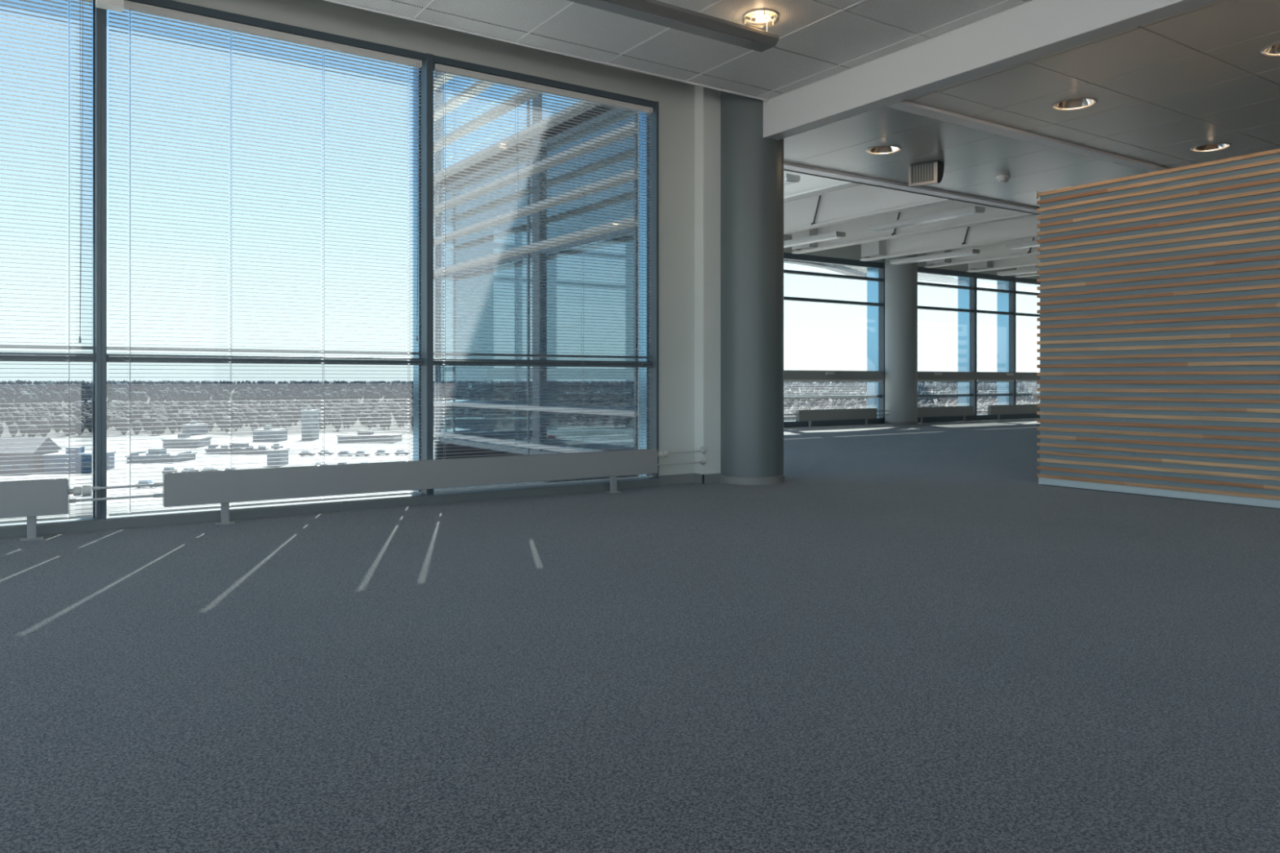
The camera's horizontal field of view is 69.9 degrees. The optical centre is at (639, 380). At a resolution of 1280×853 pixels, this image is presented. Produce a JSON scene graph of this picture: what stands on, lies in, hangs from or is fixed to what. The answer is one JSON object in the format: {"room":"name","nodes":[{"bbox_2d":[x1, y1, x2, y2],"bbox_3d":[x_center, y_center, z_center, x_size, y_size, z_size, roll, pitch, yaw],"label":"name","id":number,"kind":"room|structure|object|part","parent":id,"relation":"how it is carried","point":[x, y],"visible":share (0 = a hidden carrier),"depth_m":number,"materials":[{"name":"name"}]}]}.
{"room":"empty office floor","nodes":[
{"label":"empty office floor","id":0,"kind":"room"},
{"bbox_2d":[173,0,694,475],"bbox_3d":[-3.107,-0.790,4.508,8.310,3.080,0.250,0,0,-34],"label":"wall","id":1,"kind":"structure","parent":0,"point":[676,99],"depth_m":6.56,"materials":[{"name":"paint"}]},
{"bbox_2d":[0,0,101,537],"bbox_3d":[-3.470,-0.700,4.229,1.739,3.100,0.255,0,0,-34],"label":"window","id":2,"kind":"structure","parent":1,"relation":"in","point":[92,393],"depth_m":4.55,"materials":[{"name":"clear glass"}]},
{"bbox_2d":[0,0,93,524],"bbox_3d":[-3.435,-0.628,4.141,1.645,2.633,0.050,0,0,-34],"label":"blind","id":3,"kind":"object","parent":2,"relation":"attached to","point":[4,1],"visible":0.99,"depth_m":4.51,"materials":[{"name":"white metal"}]},
{"bbox_3d":[-3.439,0.682,4.147,1.645,0.012,0.024,0,0,-34],"label":"rail","id":4,"kind":"part","parent":3,"relation":"part of","materials":[{"name":"white metal"}]},
{"bbox_3d":[-2.840,-0.619,4.553,0.002,2.613,0.029,0,0,-34],"label":"ladder cord","id":5,"kind":"part","parent":3,"relation":"part of","materials":[{"name":"grey fabric"}]},
{"bbox_3d":[-2.784,-1.073,4.559,0.014,1.705,0.002,0,0,-34],"label":"lift cord","id":6,"kind":"part","parent":3,"relation":"part of","materials":[{"name":"grey plastic"}]},
{"bbox_3d":[-3.445,0.724,4.165,1.709,0.052,0.120,0,0,-34],"label":"sill","id":7,"kind":"part","parent":2,"relation":"part of","materials":[{"name":"grey paint"}]},
{"bbox_2d":[101,0,431,529],"bbox_3d":[-2.047,-0.700,5.193,1.759,3.100,0.255,0,0,-34],"label":"window","id":8,"kind":"structure","parent":1,"relation":"in","point":[201,396],"depth_m":5.10,"materials":[{"name":"clear glass"}]},
{"bbox_2d":[108,0,422,515],"bbox_3d":[-2.012,-0.628,5.105,1.648,2.633,0.050,0,0,-34],"label":"blind","id":9,"kind":"object","parent":8,"relation":"attached to","point":[130,6],"visible":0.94,"depth_m":5.04,"materials":[{"name":"white metal"}]},
{"bbox_3d":[-2.620,-0.619,4.701,0.002,2.613,0.029,0,0,-34],"label":"ladder cord","id":10,"kind":"part","parent":9,"relation":"part of","materials":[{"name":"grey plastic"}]},
{"bbox_3d":[-2.222,-0.619,4.971,0.002,2.613,0.029,0,0,-34],"label":"ladder cord","id":11,"kind":"part","parent":9,"relation":"part of","materials":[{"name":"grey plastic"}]},
{"bbox_3d":[-2.016,0.682,5.111,1.648,0.012,0.024,0,0,-34],"label":"rail","id":12,"kind":"part","parent":9,"relation":"part of","materials":[{"name":"white metal"}]},
{"bbox_3d":[-1.815,-0.619,5.246,0.002,2.613,0.029,0,0,-34],"label":"ladder cord","id":13,"kind":"part","parent":9,"relation":"part of","materials":[{"name":"white fabric"}]},
{"bbox_3d":[-1.343,-1.097,5.535,0.014,1.655,0.002,0,0,-34],"label":"lift cord","id":14,"kind":"part","parent":9,"relation":"part of","materials":[{"name":"white fabric"}]},
{"bbox_3d":[-2.021,0.724,5.129,1.729,0.052,0.120,0,0,-34],"label":"sill","id":15,"kind":"part","parent":8,"relation":"part of","materials":[{"name":"grey paint"}]},
{"bbox_2d":[430,53,659,503],"bbox_3d":[-0.625,-0.700,6.156,1.736,3.100,0.255,0,0,-34],"label":"window","id":16,"kind":"structure","parent":1,"relation":"in","point":[511,370],"depth_m":6.09,"materials":[{"name":"clear glass"}]},
{"bbox_2d":[433,62,653,493],"bbox_3d":[-0.588,-0.628,6.069,1.630,2.633,0.050,0,0,-34],"label":"blind","id":17,"kind":"object","parent":16,"relation":"attached to","point":[445,69],"visible":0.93,"depth_m":6.01,"materials":[{"name":"white metal"}]},
{"bbox_3d":[-1.209,-0.619,5.657,0.002,2.613,0.029,0,0,-34],"label":"ladder cord","id":18,"kind":"part","parent":17,"relation":"part of","materials":[{"name":"white fabric"}]},
{"bbox_3d":[-0.592,0.682,6.074,1.630,0.012,0.024,0,0,-34],"label":"rail","id":19,"kind":"part","parent":17,"relation":"part of","materials":[{"name":"white metal"}]},
{"bbox_3d":[-0.390,-0.619,6.212,0.002,2.613,0.029,0,0,-34],"label":"ladder cord","id":20,"kind":"part","parent":17,"relation":"part of","materials":[{"name":"white fabric"}]},
{"bbox_3d":[0.077,-1.113,6.496,0.014,1.625,0.002,0,0,-34],"label":"lift cord","id":21,"kind":"part","parent":17,"relation":"part of","materials":[{"name":"white fabric"}]},
{"bbox_3d":[-0.599,0.724,6.091,1.706,0.052,0.120,0,0,-34],"label":"sill","id":22,"kind":"part","parent":16,"relation":"part of","materials":[{"name":"grey paint"}]},
{"bbox_2d":[658,472,721,485],"bbox_3d":[0.382,0.715,6.652,0.548,0.070,0.112,0,0,-34],"label":"baseboard","id":23,"kind":"structure","parent":1,"relation":"attached to","point":[673,479],"depth_m":6.66,"materials":[{"name":"grey plastic"}]},
{"bbox_2d":[694,84,720,474],"bbox_3d":[0.465,-0.790,6.867,0.250,3.080,0.350,0,0,-34],"label":"trim","id":24,"kind":"structure","parent":1,"relation":"attached to","point":[707,100],"depth_m":6.70,"materials":[{"name":"white paint"}]},
{"bbox_2d":[783,173,799,186],"bbox_3d":[1.015,-2.107,9.292,0.180,0.446,1.550,0,0,-34],"label":"light","id":25,"kind":"object","parent":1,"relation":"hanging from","point":[788,179],"visible":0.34,"depth_m":8.65,"materials":[{"name":"grey metal"}]},
{"bbox_2d":[783,180,795,186],"bbox_3d":[1.015,-1.887,9.292,0.120,0.006,1.490,0,0,-34],"label":"diffuser","id":26,"kind":"object","parent":25,"relation":"attached to","point":[785,182],"depth_m":8.70,"materials":[{"name":"white"}]},
{"bbox_2d":[783,225,845,248],"bbox_3d":[2.198,-2.107,12.629,0.180,0.446,1.550,0,0,-34],"label":"light","id":27,"kind":"object","parent":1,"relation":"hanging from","point":[833,235],"visible":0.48,"depth_m":12.29,"materials":[{"name":"grey metal"}]},
{"bbox_2d":[783,236,842,248],"bbox_3d":[2.198,-1.887,12.629,0.120,0.006,1.490,0,0,-34],"label":"diffuser","id":28,"kind":"object","parent":27,"relation":"attached to","point":[811,239],"depth_m":12.43,"materials":[{"name":"white"}]},
{"bbox_2d":[783,170,861,202],"bbox_3d":[1.110,-2.135,10.383,0.260,0.390,4.550,0,0,-34],"label":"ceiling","id":29,"kind":"structure","parent":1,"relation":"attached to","point":[808,185],"depth_m":9.49,"materials":[{"name":"white paint"}]},
{"bbox_2d":[784,183,862,235],"bbox_3d":[5.120,-2.455,7.421,25.200,0.250,15.550,0,0,-34],"label":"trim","id":30,"kind":"structure","parent":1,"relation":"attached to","point":[789,233],"depth_m":11.49,"materials":[{"name":"metal"}]},
{"bbox_2d":[783,184,956,234],"bbox_3d":[2.352,-2.135,11.223,0.260,0.390,4.550,0,0,-34],"label":"ceiling beam","id":31,"kind":"structure","parent":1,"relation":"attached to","point":[861,202],"depth_m":11.04,"materials":[{"name":"white paint"}]},
{"bbox_3d":[2.218,-2.133,11.457,0.060,0.361,0.148,0,0,-34],"label":"brace rod","id":32,"kind":"part","parent":31,"relation":"part of","materials":[{"name":"grey metal"}]},
{"bbox_2d":[791,200,1037,253],"bbox_3d":[3.594,-2.135,12.064,0.260,0.390,4.550,0,0,-34],"label":"ceiling beam","id":33,"kind":"structure","parent":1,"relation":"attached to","point":[857,232],"depth_m":12.29,"materials":[{"name":"white paint"}]},
{"bbox_3d":[3.460,-2.133,12.298,0.060,0.361,0.148,0,0,-34],"label":"brace rod","id":34,"kind":"part","parent":33,"relation":"part of","materials":[{"name":"grey metal"}]},
{"bbox_2d":[868,205,985,231],"bbox_3d":[3.375,-2.107,10.890,0.180,0.446,1.550,0,0,-34],"label":"light","id":35,"kind":"object","parent":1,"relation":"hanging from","point":[974,210],"visible":0.87,"depth_m":10.76,"materials":[{"name":"grey"}]},
{"bbox_2d":[872,212,981,231],"bbox_3d":[3.375,-1.887,10.890,0.120,0.006,1.490,0,0,-34],"label":"diffuser","id":36,"kind":"object","parent":35,"relation":"attached to","point":[947,215],"depth_m":10.84,"materials":[{"name":"white"}]},
{"bbox_2d":[889,248,979,264],"bbox_3d":[4.558,-2.107,14.226,0.180,0.446,1.550,0,0,-34],"label":"light","id":37,"kind":"object","parent":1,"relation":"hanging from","point":[971,251],"visible":0.85,"depth_m":14.10,"materials":[{"name":"grey"}]},
{"bbox_2d":[893,253,977,264],"bbox_3d":[4.558,-1.887,14.226,0.120,0.006,1.490,0,0,-34],"label":"diffuser","id":38,"kind":"object","parent":37,"relation":"attached to","point":[944,255],"depth_m":14.19,"materials":[{"name":"white"}]},
{"bbox_2d":[859,214,1039,261],"bbox_3d":[4.836,-2.135,12.905,0.260,0.390,4.550,0,0,-34],"label":"ceiling beam","id":39,"kind":"structure","parent":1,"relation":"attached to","point":[1023,228],"depth_m":13.34,"materials":[{"name":"white paint"}]},
{"bbox_3d":[4.702,-2.133,13.139,0.060,0.361,0.148,0,0,-34],"label":"brace rod","id":40,"kind":"part","parent":39,"relation":"part of","materials":[{"name":"grey metal"}]},
{"bbox_2d":[924,236,1039,267],"bbox_3d":[6.161,-2.135,13.802,0.260,0.390,4.550,0,0,-34],"label":"ceiling beam","id":41,"kind":"structure","parent":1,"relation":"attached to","point":[997,251],"depth_m":14.71,"materials":[{"name":"white paint"}]},
{"bbox_2d":[966,254,1039,272],"bbox_3d":[7.114,-2.135,14.447,0.260,0.390,4.550,0,0,-34],"label":"ceiling beam","id":42,"kind":"structure","parent":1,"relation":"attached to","point":[1028,260],"depth_m":15.77,"materials":[{"name":"white paint"}]},
{"bbox_2d":[997,266,1039,275],"bbox_3d":[6.918,-2.107,15.824,0.180,0.446,1.550,0,0,-34],"label":"light","id":43,"kind":"object","parent":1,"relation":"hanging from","point":[1033,269],"visible":0.48,"depth_m":16.08,"materials":[{"name":"grey metal"}]},
{"bbox_2d":[1000,271,1036,275],"bbox_3d":[6.918,-1.887,15.824,0.120,0.006,1.490,0,0,-34],"label":"diffuser","id":44,"kind":"object","parent":43,"relation":"attached to","point":[1006,273],"depth_m":16.15,"materials":[{"name":"white metal"}]},
{"bbox_2d":[1005,240,1039,249],"bbox_3d":[5.735,-2.107,12.487,0.180,0.446,1.550,0,0,-34],"label":"light","id":45,"kind":"object","parent":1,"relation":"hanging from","point":[1029,243],"visible":0.38,"depth_m":12.89,"materials":[{"name":"grey metal"}]},
{"bbox_2d":[1008,244,1039,249],"bbox_3d":[5.735,-1.887,12.487,0.120,0.006,1.490,0,0,-34],"label":"diffuser","id":46,"kind":"object","parent":45,"relation":"attached to","point":[1013,246],"depth_m":12.90,"materials":[{"name":"white"}]},
{"bbox_2d":[1015,265,1039,277],"bbox_3d":[8.314,-2.135,15.260,0.260,0.390,4.550,0,0,-34],"label":"ceiling beam","id":47,"kind":"structure","parent":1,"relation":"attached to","point":[1031,266],"depth_m":16.89,"materials":[{"name":"white paint"}]},
{"bbox_2d":[0,417,1279,852],"bbox_3d":[5.148,0.875,7.380,25.200,0.250,15.450,0,0,-34],"label":"floor","id":48,"kind":"structure","parent":0,"point":[909,640],"depth_m":2.37,"materials":[{"name":"carpet"}]},
{"bbox_2d":[0,478,91,541],"bbox_3d":[-3.992,0.611,3.565,3.185,0.278,0.070,0,0,-34],"label":"radiator","id":49,"kind":"object","parent":48,"relation":"on","point":[30,499],"visible":1,"depth_m":4.31,"materials":[{"name":"grey metal"}]},
{"bbox_3d":[-2.875,0.677,4.325,0.038,0.138,0.030,0,0,-34],"label":"leg","id":50,"kind":"part","parent":49,"relation":"part of","materials":[{"name":"grey metal"}]},
{"bbox_3d":[-2.873,0.748,4.322,0.090,0.005,0.060,0,0,-34],"label":"foot plate","id":51,"kind":"part","parent":49,"relation":"part of","materials":[{"name":"grey metal"}]},
{"bbox_2d":[68,482,163,502],"bbox_3d":[-2.583,0.553,4.519,0.406,0.075,0.021,0,0,-34],"label":"pipes","id":52,"kind":"object","parent":49,"relation":"attached to","point":[158,484],"visible":1,"depth_m":4.53,"materials":[{"name":"white metal"}]},
{"bbox_2d":[162,448,668,524],"bbox_3d":[-1.115,0.611,5.513,3.135,0.278,0.070,0,0,-34],"label":"radiator","id":53,"kind":"object","parent":48,"relation":"on","point":[224,487],"visible":1,"depth_m":5.26,"materials":[{"name":"grey metal"}]},
{"bbox_3d":[-2.176,0.677,4.798,0.038,0.138,0.030,0,0,-34],"label":"leg","id":54,"kind":"part","parent":53,"relation":"part of","materials":[{"name":"grey metal"}]},
{"bbox_3d":[-2.174,0.748,4.795,0.090,0.005,0.060,0,0,-34],"label":"foot plate","id":55,"kind":"part","parent":53,"relation":"part of","materials":[{"name":"grey metal"}]},
{"bbox_2d":[164,448,652,474],"bbox_3d":[-1.157,0.479,5.484,3.016,0.010,0.058,0,0,-34],"label":"grille","id":56,"kind":"object","parent":53,"relation":"attached to","point":[637,452],"depth_m":5.39,"materials":[{"name":"grey metal"}]},
{"bbox_3d":[-0.179,0.677,6.150,0.038,0.138,0.030,0,0,-34],"label":"leg","id":57,"kind":"part","parent":53,"relation":"part of","materials":[{"name":"grey metal"}]},
{"bbox_3d":[-0.177,0.748,6.148,0.090,0.005,0.060,0,0,-34],"label":"foot plate","id":58,"kind":"part","parent":53,"relation":"part of","materials":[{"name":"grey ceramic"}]},
{"bbox_2d":[657,446,706,465],"bbox_3d":[0.303,0.545,6.483,0.484,0.138,0.076,0,0,-44],"label":"pipes","id":59,"kind":"object","parent":53,"relation":"attached to","point":[703,450],"visible":1,"depth_m":6.54,"materials":[{"name":"white metal"}]},
{"bbox_2d":[720,90,784,484],"bbox_3d":[0.824,-0.790,6.831,0.510,3.080,0.510,0,0,-34],"label":"round column","id":60,"kind":"structure","parent":48,"relation":"on","point":[752,164],"depth_m":6.61,"materials":[{"name":"paint"}]},
{"bbox_2d":[791,408,877,427],"bbox_3d":[3.189,0.608,14.900,1.898,0.285,0.070,0,0,-34],"label":"radiator","id":61,"kind":"object","parent":48,"relation":"on","point":[810,415],"visible":1,"depth_m":14.85,"materials":[{"name":"grey metal"}]},
{"bbox_2d":[783,413,797,418],"bbox_3d":[0.767,0.555,13.260,4.137,0.076,0.016,0,0,-34],"label":"pipes","id":62,"kind":"object","parent":61,"relation":"attached to","point":[784,414],"visible":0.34,"depth_m":14.33,"materials":[{"name":"grey metal"}]},
{"bbox_2d":[877,410,888,415],"bbox_3d":[4.356,0.547,15.714,0.943,0.081,0.016,0,0,-34],"label":"pipes","id":63,"kind":"object","parent":61,"relation":"attached to","point":[877,411],"visible":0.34,"depth_m":15.57,"materials":[{"name":"grey metal"}]},
{"bbox_2d":[884,253,918,425],"bbox_3d":[4.494,-0.790,15.747,0.556,3.080,0.556,0,0,-34],"label":"round column","id":64,"kind":"structure","parent":48,"relation":"on","point":[900,280],"depth_m":15.52,"materials":[{"name":"grey paint"}]},
{"bbox_2d":[917,405,973,423],"bbox_3d":[5.444,0.608,16.427,1.655,0.285,0.070,0,0,-34],"label":"radiator","id":65,"kind":"object","parent":48,"relation":"on","point":[928,411],"visible":0.89,"depth_m":16.41,"materials":[{"name":"grey metal"}]},
{"bbox_2d":[987,404,1039,420],"bbox_3d":[7.390,0.608,17.744,2.000,0.285,0.070,0,0,-34],"label":"radiator","id":66,"kind":"object","parent":48,"relation":"on","point":[998,410],"visible":0.67,"depth_m":17.52,"materials":[{"name":"grey metal"}]},
{"bbox_2d":[973,407,989,412],"bbox_3d":[6.346,0.547,17.037,0.519,0.081,0.016,0,0,-34],"label":"pipes","id":67,"kind":"object","parent":66,"relation":"attached to","point":[988,407],"visible":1,"depth_m":17.04,"materials":[{"name":"grey metal"}]},
{"bbox_2d":[1035,148,1279,509],"bbox_3d":[4.840,-0.315,3.798,0.172,2.130,6.864,0,0,-34],"label":"wall","id":68,"kind":"structure","parent":48,"relation":"on","point":[1159,295],"depth_m":5.86,"materials":[{"name":"brown wood"}]},
{"bbox_2d":[324,0,1031,101],"bbox_3d":[-0.022,-2.021,0.238,8.630,0.038,9.420,0,0,-34],"label":"ceiling","id":69,"kind":"structure","parent":0,"point":[819,39],"depth_m":5.24,"materials":[{"name":"tile"}]},
{"bbox_2d":[95,0,124,12],"bbox_3d":[-2.563,-1.907,4.423,0.115,0.205,0.080,0,0,-34],"label":"bracket","id":70,"kind":"object","parent":69,"relation":"attached to","point":[113,5],"visible":1,"depth_m":4.41,"materials":[{"name":"white metal"}]},
{"bbox_2d":[567,0,779,52],"bbox_3d":[0.081,-1.927,4.656,1.555,0.166,0.149,0,0,-34],"label":"pendant luminaire","id":71,"kind":"object","parent":69,"relation":"hanging from","point":[655,11],"visible":1,"depth_m":4.74,"materials":[{"name":"grey metal"}]},
{"bbox_2d":[742,8,778,25],"bbox_3d":[0.665,-2.040,5.039,0.204,0.120,0.204,0,0,-34],"label":"recessed light","id":72,"kind":"object","parent":69,"relation":"in","point":[760,15],"visible":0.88,"depth_m":5.06,"materials":[{"name":"grey"}]},
{"bbox_2d":[746,10,774,17],"bbox_3d":[0.665,-2.024,5.039,0.158,0.020,0.158,0,0,-34],"label":"diffuser","id":73,"kind":"object","parent":72,"relation":"attached to","point":[750,14],"depth_m":5.04,"materials":[{"name":"white"}]},
{"bbox_2d":[783,234,1039,279],"bbox_3d":[4.364,-2.190,16.118,16.700,0.280,0.200,0,0,-34],"label":"wall","id":74,"kind":"structure","parent":0,"point":[854,251],"depth_m":15.52,"materials":[{"name":"paint"}]},
{"bbox_2d":[783,252,884,427],"bbox_3d":[3.114,-0.600,15.350,2.570,3.300,0.390,0,0,-34],"label":"window","id":75,"kind":"structure","parent":74,"relation":"in","point":[834,308],"depth_m":15.27,"materials":[{"name":"clear glass"}]},
{"bbox_2d":[783,379,883,419],"bbox_3d":[3.204,0.302,15.192,2.420,0.635,0.039,0,0,-34],"label":"blind","id":76,"kind":"object","parent":75,"relation":"attached to","point":[784,380],"visible":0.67,"depth_m":15.21,"materials":[{"name":"white"}]},
{"bbox_2d":[917,266,976,422],"bbox_3d":[5.218,-0.600,16.774,2.570,3.300,0.390,0,0,-34],"label":"window","id":77,"kind":"structure","parent":74,"relation":"in","point":[946,298],"depth_m":16.95,"materials":[{"name":"clear glass"}]},
{"bbox_2d":[917,379,974,406],"bbox_3d":[5.307,0.302,16.616,2.420,0.635,0.039,0,0,-34],"label":"blind","id":78,"kind":"object","parent":77,"relation":"attached to","point":[918,380],"visible":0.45,"depth_m":16.77,"materials":[{"name":"white metal"}]},
{"bbox_3d":[5.306,0.312,16.617,0.002,0.615,0.024,0,0,-34],"label":"ladder cord","id":79,"kind":"part","parent":78,"relation":"part of","materials":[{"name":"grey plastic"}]},
{"bbox_2d":[975,272,1015,420],"bbox_3d":[6.783,-0.600,17.834,1.270,3.300,0.390,0,0,-34],"label":"window","id":80,"kind":"structure","parent":74,"relation":"in","point":[994,294],"depth_m":17.75,"materials":[{"name":"clear glass"}]},
{"bbox_2d":[977,379,1013,413],"bbox_3d":[6.872,0.302,17.675,1.120,0.635,0.039,0,0,-34],"label":"blind","id":81,"kind":"object","parent":80,"relation":"attached to","point":[978,380],"visible":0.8,"depth_m":17.63,"materials":[{"name":"white"}]},
{"bbox_2d":[1014,276,1039,418],"bbox_3d":[8.323,-0.600,18.877,2.510,3.300,0.390,0,0,-34],"label":"window","id":82,"kind":"structure","parent":74,"relation":"in","point":[1026,291],"depth_m":18.37,"materials":[{"name":"glass"}]},
{"bbox_2d":[1016,379,1039,404],"bbox_3d":[8.396,0.302,18.707,2.320,0.635,0.039,0,0,-34],"label":"blind","id":83,"kind":"object","parent":82,"relation":"attached to","point":[1017,380],"visible":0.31,"depth_m":18.21,"materials":[{"name":"white metal"}]},
{"bbox_2d":[783,161,1039,214],"bbox_3d":[6.641,-2.044,11.239,14.400,0.572,0.154,0,0,-34],"label":"trim","id":84,"kind":"structure","parent":0,"point":[788,166],"depth_m":8.35,"materials":[{"name":"white metal"}]},
{"bbox_2d":[782,106,1148,208],"bbox_3d":[7.111,-1.790,10.545,14.394,0.020,1.510,0,0,-34],"label":"ceiling","id":85,"kind":"structure","parent":0,"point":[973,159],"depth_m":7.31,"materials":[{"name":"paint"}]},
{"bbox_2d":[865,145,902,154],"bbox_3d":[1.875,-1.821,7.042,0.269,0.097,0.269,0,0,-34],"label":"recessed light","id":86,"kind":"object","parent":85,"relation":"in","point":[879,149],"visible":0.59,"depth_m":7.12,"materials":[{"name":"grey metal"}]},
{"bbox_2d":[908,160,944,186],"bbox_3d":[2.350,-1.686,7.502,0.240,0.188,0.178,0,0,38],"label":"ceiling speaker","id":87,"kind":"object","parent":85,"relation":"attached to","point":[931,172],"visible":1,"depth_m":7.44,"materials":[{"name":"grey"}]},
{"bbox_2d":[911,162,933,183],"bbox_3d":[2.297,-1.688,7.441,0.170,0.145,0.003,0,0,38],"label":"grille","id":88,"kind":"object","parent":87,"relation":"attached to","point":[922,172],"depth_m":7.44,"materials":[{"name":"grey metal"}]},
{"bbox_2d":[995,174,1010,182],"bbox_3d":[3.160,-1.752,7.961,0.114,0.056,0.114,0,0,-34],"label":"smoke detector","id":89,"kind":"object","parent":85,"relation":"attached to","point":[1002,178],"visible":1,"depth_m":7.92,"materials":[{"name":"white plastic"}]},
{"bbox_2d":[884,99,1169,172],"bbox_3d":[7.568,-1.786,9.870,14.400,0.048,0.116,0,0,-34],"label":"trim","id":90,"kind":"structure","parent":85,"relation":"attached to","point":[908,106],"depth_m":6.56,"materials":[{"name":"white"}]},
{"bbox_2d":[763,0,1218,140],"bbox_3d":[3.608,-2.040,2.724,0.170,0.580,9.465,0,0,-34],"label":"ceiling beam","id":91,"kind":"structure","parent":0,"point":[1032,29],"depth_m":5.21,"materials":[{"name":"white paint"}]},
{"bbox_2d":[906,0,1279,168],"bbox_3d":[9.951,-1.790,6.399,14.447,0.020,8.272,0,0,-34],"label":"ceiling tiles","id":92,"kind":"structure","parent":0,"point":[1163,88],"depth_m":5.64,"materials":[{"name":"beige tile"}]},
{"bbox_2d":[1051,97,1097,110],"bbox_3d":[2.787,-1.821,5.872,0.269,0.097,0.269,0,0,-34],"label":"recessed light","id":93,"kind":"object","parent":92,"relation":"attached to","point":[1075,103],"visible":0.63,"depth_m":5.95,"materials":[{"name":"grey metal"}]},
{"bbox_2d":[1190,142,1231,151],"bbox_3d":[4.343,-1.821,6.962,0.269,0.097,0.269,0,0,-34],"label":"recessed light","id":94,"kind":"object","parent":92,"relation":"attached to","point":[1217,145],"visible":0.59,"depth_m":7.03,"materials":[{"name":"grey metal"}]},
{"bbox_2d":[1260,40,1279,55],"bbox_3d":[3.465,-1.821,4.870,0.269,0.097,0.269,0,0,-34],"label":"recessed light","id":95,"kind":"object","parent":92,"relation":"attached to","point":[1273,49],"visible":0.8,"depth_m":4.97,"materials":[{"name":"grey metal"}]},
{"bbox_3d":[1.011,-0.600,13.926,2.570,3.300,0.390,0,0,-34],"label":"window","id":96,"kind":"structure","parent":0,"visible":0},
{"bbox_2d":[783,370,1039,379],"bbox_3d":[4.710,-0.090,16.141,16.100,0.150,0.080,0,0,-34],"label":"rail","id":97,"kind":"object","parent":96,"relation":"attached to","point":[788,375],"visible":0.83,"depth_m":16.29,"materials":[{"name":"grey metal"}]},
{"bbox_3d":[3.119,-0.125,15.025,0.180,0.040,0.015,0,0,-34],"label":"socket plate","id":98,"kind":"part","parent":97,"relation":"part of","materials":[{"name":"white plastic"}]}
]}

